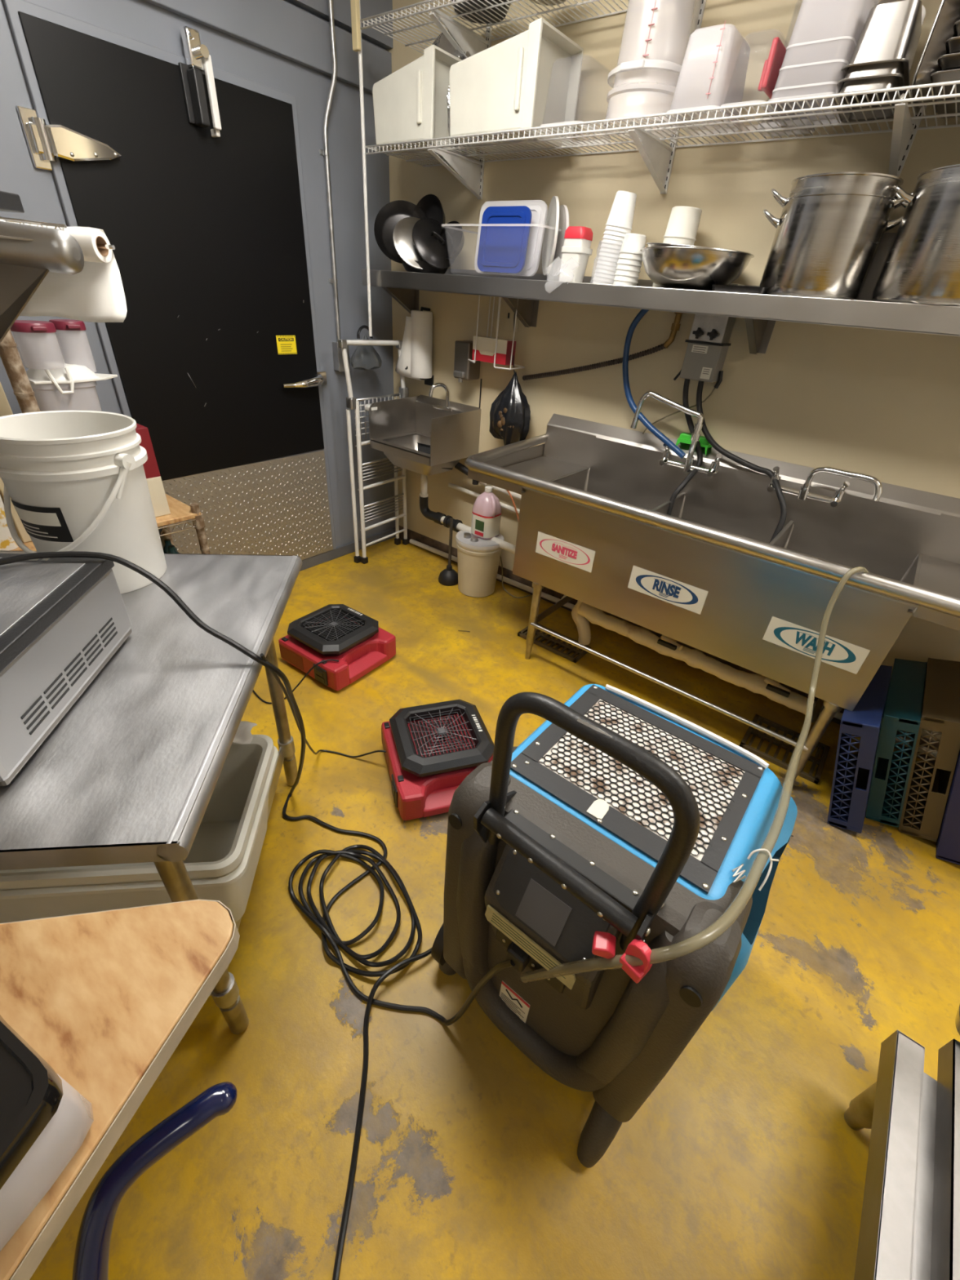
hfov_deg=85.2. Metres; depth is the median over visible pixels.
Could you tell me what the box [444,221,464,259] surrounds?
frying pan
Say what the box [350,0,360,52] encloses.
wooden block
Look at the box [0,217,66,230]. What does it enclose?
ledge
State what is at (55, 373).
tray
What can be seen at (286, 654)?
grille
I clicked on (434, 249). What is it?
lid
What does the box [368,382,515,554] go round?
sink
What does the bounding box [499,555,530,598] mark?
clear tube
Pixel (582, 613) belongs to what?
pipe
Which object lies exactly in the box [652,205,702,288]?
cup stack
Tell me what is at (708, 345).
control box
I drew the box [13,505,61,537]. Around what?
print
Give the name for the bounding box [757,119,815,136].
clear container
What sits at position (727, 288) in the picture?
flat tray
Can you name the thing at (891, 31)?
pan
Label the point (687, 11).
wire shelf
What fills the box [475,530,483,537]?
print
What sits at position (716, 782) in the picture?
grille
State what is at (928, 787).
dish rack
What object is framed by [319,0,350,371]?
conduit
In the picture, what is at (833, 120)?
clear container
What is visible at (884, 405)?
wall
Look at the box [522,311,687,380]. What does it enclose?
flexible gas line
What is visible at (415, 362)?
paper towel roll
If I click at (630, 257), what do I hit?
cup stack
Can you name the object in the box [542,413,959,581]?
backsplash
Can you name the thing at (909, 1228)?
metal table
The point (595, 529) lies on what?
sink
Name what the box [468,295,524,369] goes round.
holder
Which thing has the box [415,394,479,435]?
backsplash
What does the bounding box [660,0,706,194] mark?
upright
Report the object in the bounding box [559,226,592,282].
plastic container
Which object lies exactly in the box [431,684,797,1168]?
dehumidifier
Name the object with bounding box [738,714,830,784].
grate
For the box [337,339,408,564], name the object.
step ladder
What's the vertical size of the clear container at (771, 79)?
0.168 m
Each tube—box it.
[71,1081,237,1279]
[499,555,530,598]
[506,489,519,520]
[642,387,715,434]
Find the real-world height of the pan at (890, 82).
0.101 m
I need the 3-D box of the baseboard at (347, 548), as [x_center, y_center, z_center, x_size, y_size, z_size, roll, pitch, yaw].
[-1.180,-0.488,3.422,0.020,0.070,1.750,27,39,29]
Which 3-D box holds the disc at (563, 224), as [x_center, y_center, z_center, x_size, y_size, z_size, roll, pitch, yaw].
[0.346,-1.762,2.308,0.012,0.250,0.250,-2,34,-10]
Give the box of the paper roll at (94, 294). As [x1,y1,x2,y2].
[6,221,127,322]
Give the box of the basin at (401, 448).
[370,431,461,475]
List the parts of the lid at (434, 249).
lid handle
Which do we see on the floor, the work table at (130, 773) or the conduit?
the work table at (130, 773)
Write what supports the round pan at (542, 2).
on the wire shelf at (687, 11)
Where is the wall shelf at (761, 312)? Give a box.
[361,268,959,354]
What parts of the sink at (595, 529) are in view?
leg, bowl, bowl, green bracket, leg, leg, bowl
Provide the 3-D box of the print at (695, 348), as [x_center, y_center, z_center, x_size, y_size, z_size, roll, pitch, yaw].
[0.923,-1.222,2.197,0.051,0.018,0.001,27,39,29]
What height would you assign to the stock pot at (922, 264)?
0.315 m
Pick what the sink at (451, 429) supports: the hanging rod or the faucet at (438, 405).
the faucet at (438, 405)
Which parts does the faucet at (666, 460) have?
lever, spout, lever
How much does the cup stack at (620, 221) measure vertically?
0.312 m
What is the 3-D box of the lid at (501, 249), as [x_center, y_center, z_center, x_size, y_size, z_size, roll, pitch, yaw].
[0.104,-1.805,2.357,0.265,0.242,0.044,27,39,29]
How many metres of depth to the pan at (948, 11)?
1.37 m
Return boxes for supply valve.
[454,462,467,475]
[471,479,491,486]
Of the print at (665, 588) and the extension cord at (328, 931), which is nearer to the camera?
the extension cord at (328, 931)
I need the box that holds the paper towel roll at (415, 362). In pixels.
[395,306,433,386]
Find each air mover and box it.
[278,604,395,690]
[381,698,493,820]
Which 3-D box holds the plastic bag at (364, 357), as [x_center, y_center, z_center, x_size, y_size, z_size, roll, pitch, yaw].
[-0.671,-1.707,3.050,0.121,0.229,0.224,27,39,29]
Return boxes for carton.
[135,422,170,516]
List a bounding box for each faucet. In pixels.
[428,382,453,412]
[630,391,722,477]
[766,466,882,507]
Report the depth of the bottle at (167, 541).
2.44 m
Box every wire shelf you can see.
[354,393,399,447]
[357,457,401,490]
[360,0,702,57]
[360,493,404,530]
[364,80,959,197]
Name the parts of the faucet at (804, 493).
lever, lever, spout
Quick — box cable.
[479,378,481,408]
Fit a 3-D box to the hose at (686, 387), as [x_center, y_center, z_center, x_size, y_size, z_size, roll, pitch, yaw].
[0.946,-0.832,2.362,0.140,0.607,0.269,5,34,0]
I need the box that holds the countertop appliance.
[0,553,131,786]
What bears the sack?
on the storage rack at (10, 356)
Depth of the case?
1.23 m
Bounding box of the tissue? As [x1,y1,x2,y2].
[364,404,377,410]
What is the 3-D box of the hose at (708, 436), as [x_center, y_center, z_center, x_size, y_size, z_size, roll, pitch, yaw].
[1.128,-0.726,2.273,0.143,0.663,0.589,-14,38,-26]
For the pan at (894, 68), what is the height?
0.101 m
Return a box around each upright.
[477,23,492,199]
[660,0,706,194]
[897,105,927,177]
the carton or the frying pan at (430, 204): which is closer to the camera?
the carton
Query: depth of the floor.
1.32 m
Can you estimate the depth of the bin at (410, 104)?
2.27 m
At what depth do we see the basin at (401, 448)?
3.12 m
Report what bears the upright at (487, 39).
attached to the wall at (884, 405)
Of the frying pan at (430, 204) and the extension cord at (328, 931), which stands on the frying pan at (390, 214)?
the frying pan at (430, 204)
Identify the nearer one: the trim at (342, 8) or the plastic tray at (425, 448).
the trim at (342, 8)
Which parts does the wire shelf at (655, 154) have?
support arm, support arm, rail, cross rail, support arm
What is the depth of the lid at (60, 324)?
1.81 m
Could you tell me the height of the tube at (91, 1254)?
0.569 m
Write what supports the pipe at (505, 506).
attached to the wall at (884, 405)
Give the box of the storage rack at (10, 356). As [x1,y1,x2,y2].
[0,328,210,554]
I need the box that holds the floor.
[29,537,959,1279]
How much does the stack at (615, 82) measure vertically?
0.377 m
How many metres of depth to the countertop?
0.63 m
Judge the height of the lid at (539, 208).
0.274 m
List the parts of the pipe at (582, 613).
valve lever, valve lever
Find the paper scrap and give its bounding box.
[232,720,257,744]
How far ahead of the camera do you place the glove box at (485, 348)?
2.75 m
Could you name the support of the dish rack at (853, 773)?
on the floor
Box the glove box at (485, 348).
[471,335,515,364]
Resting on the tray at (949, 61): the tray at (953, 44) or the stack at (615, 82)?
the tray at (953, 44)
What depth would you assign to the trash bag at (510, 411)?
2.81 m
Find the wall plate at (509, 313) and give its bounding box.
[504,298,519,332]
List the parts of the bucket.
bail handle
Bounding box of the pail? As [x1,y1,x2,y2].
[455,530,504,597]
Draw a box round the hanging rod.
[358,0,372,336]
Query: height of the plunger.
0.430 m
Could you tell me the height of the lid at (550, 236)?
0.280 m
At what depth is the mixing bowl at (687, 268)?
1.87 m
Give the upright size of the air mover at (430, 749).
0.208 m
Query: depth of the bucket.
1.22 m
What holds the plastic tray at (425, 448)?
in the sink at (451, 429)
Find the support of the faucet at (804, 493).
attached to the sink at (595, 529)
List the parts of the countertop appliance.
plate, trim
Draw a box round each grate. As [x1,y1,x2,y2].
[517,622,591,662]
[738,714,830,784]
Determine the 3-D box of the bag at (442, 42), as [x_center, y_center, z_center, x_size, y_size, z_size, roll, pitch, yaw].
[-0.150,-2.469,2.366,0.324,0.387,0.219,27,39,29]
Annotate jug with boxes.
[471,485,501,539]
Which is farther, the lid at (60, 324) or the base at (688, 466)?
the base at (688, 466)
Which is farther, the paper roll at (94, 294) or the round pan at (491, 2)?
the round pan at (491, 2)
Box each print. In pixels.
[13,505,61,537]
[276,335,294,354]
[475,519,484,531]
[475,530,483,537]
[491,913,565,978]
[500,989,524,1017]
[656,578,679,597]
[693,346,706,352]
[800,631,832,653]
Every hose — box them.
[520,566,868,982]
[622,309,685,458]
[666,378,702,515]
[696,380,786,543]
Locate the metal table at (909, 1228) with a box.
[844,1029,959,1279]
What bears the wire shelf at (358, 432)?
attached to the step ladder
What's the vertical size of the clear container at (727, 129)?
0.200 m
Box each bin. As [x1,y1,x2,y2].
[0,734,278,923]
[372,44,476,159]
[448,17,583,152]
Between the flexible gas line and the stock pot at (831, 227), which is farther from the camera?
the flexible gas line
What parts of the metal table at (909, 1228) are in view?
leg, rail, rail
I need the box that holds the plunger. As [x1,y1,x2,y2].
[438,518,457,586]
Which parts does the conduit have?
plate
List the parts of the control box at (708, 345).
valve knob, valve knob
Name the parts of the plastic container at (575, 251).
red lid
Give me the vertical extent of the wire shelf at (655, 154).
0.144 m
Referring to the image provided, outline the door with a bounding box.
[2,0,336,559]
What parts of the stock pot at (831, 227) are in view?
loop handle, loop handle, pot, loop handle, loop handle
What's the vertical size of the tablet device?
0.130 m
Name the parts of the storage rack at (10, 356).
post, post, wire frame, post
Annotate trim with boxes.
[142,0,391,93]
[286,0,393,49]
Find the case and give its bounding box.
[0,191,24,213]
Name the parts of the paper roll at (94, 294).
rod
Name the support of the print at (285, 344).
attached to the door
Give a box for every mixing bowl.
[640,246,754,290]
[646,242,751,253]
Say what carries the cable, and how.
attached to the wall at (884, 405)
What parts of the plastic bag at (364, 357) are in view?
bag handle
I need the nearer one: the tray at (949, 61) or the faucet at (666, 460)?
the tray at (949, 61)
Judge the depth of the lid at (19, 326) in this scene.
1.69 m
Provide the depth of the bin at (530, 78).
2.04 m
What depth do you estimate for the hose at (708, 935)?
0.88 m
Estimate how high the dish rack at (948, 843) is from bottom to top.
0.515 m
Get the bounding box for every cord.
[0,551,515,1026]
[252,659,339,703]
[259,653,386,757]
[332,947,431,1279]
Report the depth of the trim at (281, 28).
2.25 m
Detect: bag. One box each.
[349,324,382,369]
[431,30,471,152]
[488,307,530,445]
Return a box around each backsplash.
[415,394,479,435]
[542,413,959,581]
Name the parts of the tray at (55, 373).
lid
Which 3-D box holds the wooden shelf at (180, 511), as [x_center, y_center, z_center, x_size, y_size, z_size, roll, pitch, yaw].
[-1.658,-0.492,2.181,0.432,0.020,0.785,27,39,29]
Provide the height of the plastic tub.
0.190 m
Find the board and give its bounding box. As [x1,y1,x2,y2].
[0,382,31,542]
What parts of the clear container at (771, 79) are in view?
red lid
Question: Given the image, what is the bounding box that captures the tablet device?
[0,1014,62,1189]
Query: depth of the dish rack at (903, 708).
1.95 m
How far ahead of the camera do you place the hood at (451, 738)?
1.98 m
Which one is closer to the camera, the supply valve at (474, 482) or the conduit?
the conduit
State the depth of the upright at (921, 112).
1.68 m
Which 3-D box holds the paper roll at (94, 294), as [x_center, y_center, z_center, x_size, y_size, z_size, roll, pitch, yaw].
[-1.101,-0.963,1.374,0.376,0.207,0.133,7,34,3]
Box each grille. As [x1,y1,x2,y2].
[279,644,304,671]
[537,700,744,856]
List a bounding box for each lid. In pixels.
[392,217,424,270]
[412,217,455,269]
[474,200,547,276]
[476,205,531,273]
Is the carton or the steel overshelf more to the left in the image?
the steel overshelf
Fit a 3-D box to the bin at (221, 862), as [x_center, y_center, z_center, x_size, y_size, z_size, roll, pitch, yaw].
[-0.959,0.522,1.372,0.782,0.320,0.436,0,34,-7]
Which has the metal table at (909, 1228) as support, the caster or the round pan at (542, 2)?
the caster
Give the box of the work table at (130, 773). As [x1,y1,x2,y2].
[0,550,302,1034]
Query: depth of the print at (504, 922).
0.93 m
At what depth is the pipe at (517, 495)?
3.17 m
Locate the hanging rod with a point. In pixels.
(360, 53)
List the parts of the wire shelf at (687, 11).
rail, support arm, cross rail, support arm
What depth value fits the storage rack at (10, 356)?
1.74 m
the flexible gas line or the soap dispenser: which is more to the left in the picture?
the soap dispenser
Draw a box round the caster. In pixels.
[955,1004,959,1035]
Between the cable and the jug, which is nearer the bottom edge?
the jug
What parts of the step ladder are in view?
leg, leg, handle, leg, leg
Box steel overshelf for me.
[0,221,84,342]
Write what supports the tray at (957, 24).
on the tray at (953, 44)
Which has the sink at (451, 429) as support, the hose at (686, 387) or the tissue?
the tissue
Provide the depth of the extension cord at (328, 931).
1.50 m
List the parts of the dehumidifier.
rating plate, inlet panel, control panel, recess panel, push handle, plate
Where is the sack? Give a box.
[0,495,18,551]
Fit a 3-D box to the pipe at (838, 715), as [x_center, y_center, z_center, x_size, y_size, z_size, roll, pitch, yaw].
[0.809,-0.083,3.048,3.400,0.057,0.032,27,39,29]
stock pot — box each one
[759,172,912,299]
[870,164,959,306]
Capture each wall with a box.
[0,0,395,546]
[386,0,959,741]
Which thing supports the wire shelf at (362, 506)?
attached to the step ladder
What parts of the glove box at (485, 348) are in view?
panel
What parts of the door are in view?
kick plate, latch handle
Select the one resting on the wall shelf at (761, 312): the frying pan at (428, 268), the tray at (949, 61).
the frying pan at (428, 268)
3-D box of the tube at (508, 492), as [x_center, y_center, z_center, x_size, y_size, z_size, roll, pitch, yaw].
[0.174,-0.819,3.158,0.057,0.226,0.321,-20,41,-32]
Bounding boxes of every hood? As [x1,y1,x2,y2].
[287,604,378,656]
[389,698,493,777]
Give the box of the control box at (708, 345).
[673,283,744,388]
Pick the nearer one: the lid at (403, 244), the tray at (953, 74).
the tray at (953, 74)
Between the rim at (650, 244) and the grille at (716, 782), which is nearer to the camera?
the grille at (716, 782)
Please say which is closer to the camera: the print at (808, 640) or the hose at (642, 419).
the print at (808, 640)
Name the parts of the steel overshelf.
shelf plate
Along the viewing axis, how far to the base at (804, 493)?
2.13 m
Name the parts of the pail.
siphon cap, lid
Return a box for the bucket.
[0,410,166,594]
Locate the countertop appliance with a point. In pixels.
(62, 620)
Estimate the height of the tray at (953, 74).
0.021 m
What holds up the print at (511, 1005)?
attached to the dehumidifier
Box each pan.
[373,200,427,263]
[400,259,448,274]
[411,194,445,235]
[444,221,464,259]
[451,0,511,23]
[530,0,565,5]
[821,4,925,118]
[833,75,899,122]
[836,61,904,103]
[840,0,921,93]
[910,0,959,115]
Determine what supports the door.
in the wall at (141, 20)
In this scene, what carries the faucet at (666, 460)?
attached to the sink at (595, 529)
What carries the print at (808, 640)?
attached to the sink at (595, 529)
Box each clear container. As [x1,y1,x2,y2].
[539,120,610,145]
[666,20,739,134]
[719,36,792,130]
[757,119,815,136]
[767,35,857,126]
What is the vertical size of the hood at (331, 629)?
0.073 m
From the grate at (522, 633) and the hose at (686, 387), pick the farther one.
the grate at (522, 633)
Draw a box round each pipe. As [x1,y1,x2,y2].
[409,538,937,758]
[448,482,519,514]
[478,481,521,499]
[571,600,815,715]
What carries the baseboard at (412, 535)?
attached to the wall at (884, 405)
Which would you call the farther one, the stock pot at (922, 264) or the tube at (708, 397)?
the tube at (708, 397)
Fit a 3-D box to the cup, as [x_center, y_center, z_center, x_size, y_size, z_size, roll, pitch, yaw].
[-0.203,-0.436,3.423,0.140,0.118,0.140,27,39,29]
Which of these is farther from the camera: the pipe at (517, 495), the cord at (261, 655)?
the pipe at (517, 495)
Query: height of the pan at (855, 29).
0.242 m
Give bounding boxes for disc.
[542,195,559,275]
[550,204,568,275]
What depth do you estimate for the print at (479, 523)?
3.10 m
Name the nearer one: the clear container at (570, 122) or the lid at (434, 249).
the clear container at (570, 122)
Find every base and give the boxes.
[666,456,709,474]
[780,482,831,503]
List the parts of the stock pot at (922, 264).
loop handle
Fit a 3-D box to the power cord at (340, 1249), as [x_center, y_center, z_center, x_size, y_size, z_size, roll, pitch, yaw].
[-0.208,1.028,1.277,0.258,0.050,1.214,15,35,15]
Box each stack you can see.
[592,190,636,284]
[607,1,690,96]
[613,233,646,286]
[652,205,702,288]
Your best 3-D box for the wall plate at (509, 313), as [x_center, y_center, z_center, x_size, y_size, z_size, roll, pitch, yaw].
[0.170,-1.712,2.744,0.080,0.160,0.009,27,39,29]
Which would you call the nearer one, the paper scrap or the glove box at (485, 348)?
the paper scrap
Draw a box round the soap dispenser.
[453,340,480,382]
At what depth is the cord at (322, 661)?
2.38 m
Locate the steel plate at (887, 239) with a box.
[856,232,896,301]
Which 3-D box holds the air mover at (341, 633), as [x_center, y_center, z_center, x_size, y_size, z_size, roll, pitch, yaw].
[-0.705,0.013,2.601,0.417,0.208,0.420,25,38,27]
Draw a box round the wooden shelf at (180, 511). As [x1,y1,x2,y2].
[8,493,200,551]
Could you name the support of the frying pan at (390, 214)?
on the frying pan at (428, 268)
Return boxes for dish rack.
[826,664,892,833]
[865,657,927,826]
[897,657,959,841]
[935,749,959,865]
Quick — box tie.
[731,848,778,890]
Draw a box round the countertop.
[0,899,239,1279]
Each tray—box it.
[26,362,117,394]
[417,442,453,470]
[711,284,768,294]
[929,68,959,118]
[937,53,959,71]
[945,35,959,53]
[953,20,959,36]
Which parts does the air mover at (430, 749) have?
switch panel, carry handle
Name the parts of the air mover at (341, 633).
switch panel, carry handle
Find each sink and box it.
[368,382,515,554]
[464,413,959,785]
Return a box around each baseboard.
[299,527,395,571]
[395,525,939,764]
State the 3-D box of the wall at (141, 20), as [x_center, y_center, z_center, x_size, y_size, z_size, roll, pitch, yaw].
[-2.161,-1.075,1.573,0.150,2.950,5.000,27,39,29]
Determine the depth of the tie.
0.88 m
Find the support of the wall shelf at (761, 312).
attached to the wall at (884, 405)

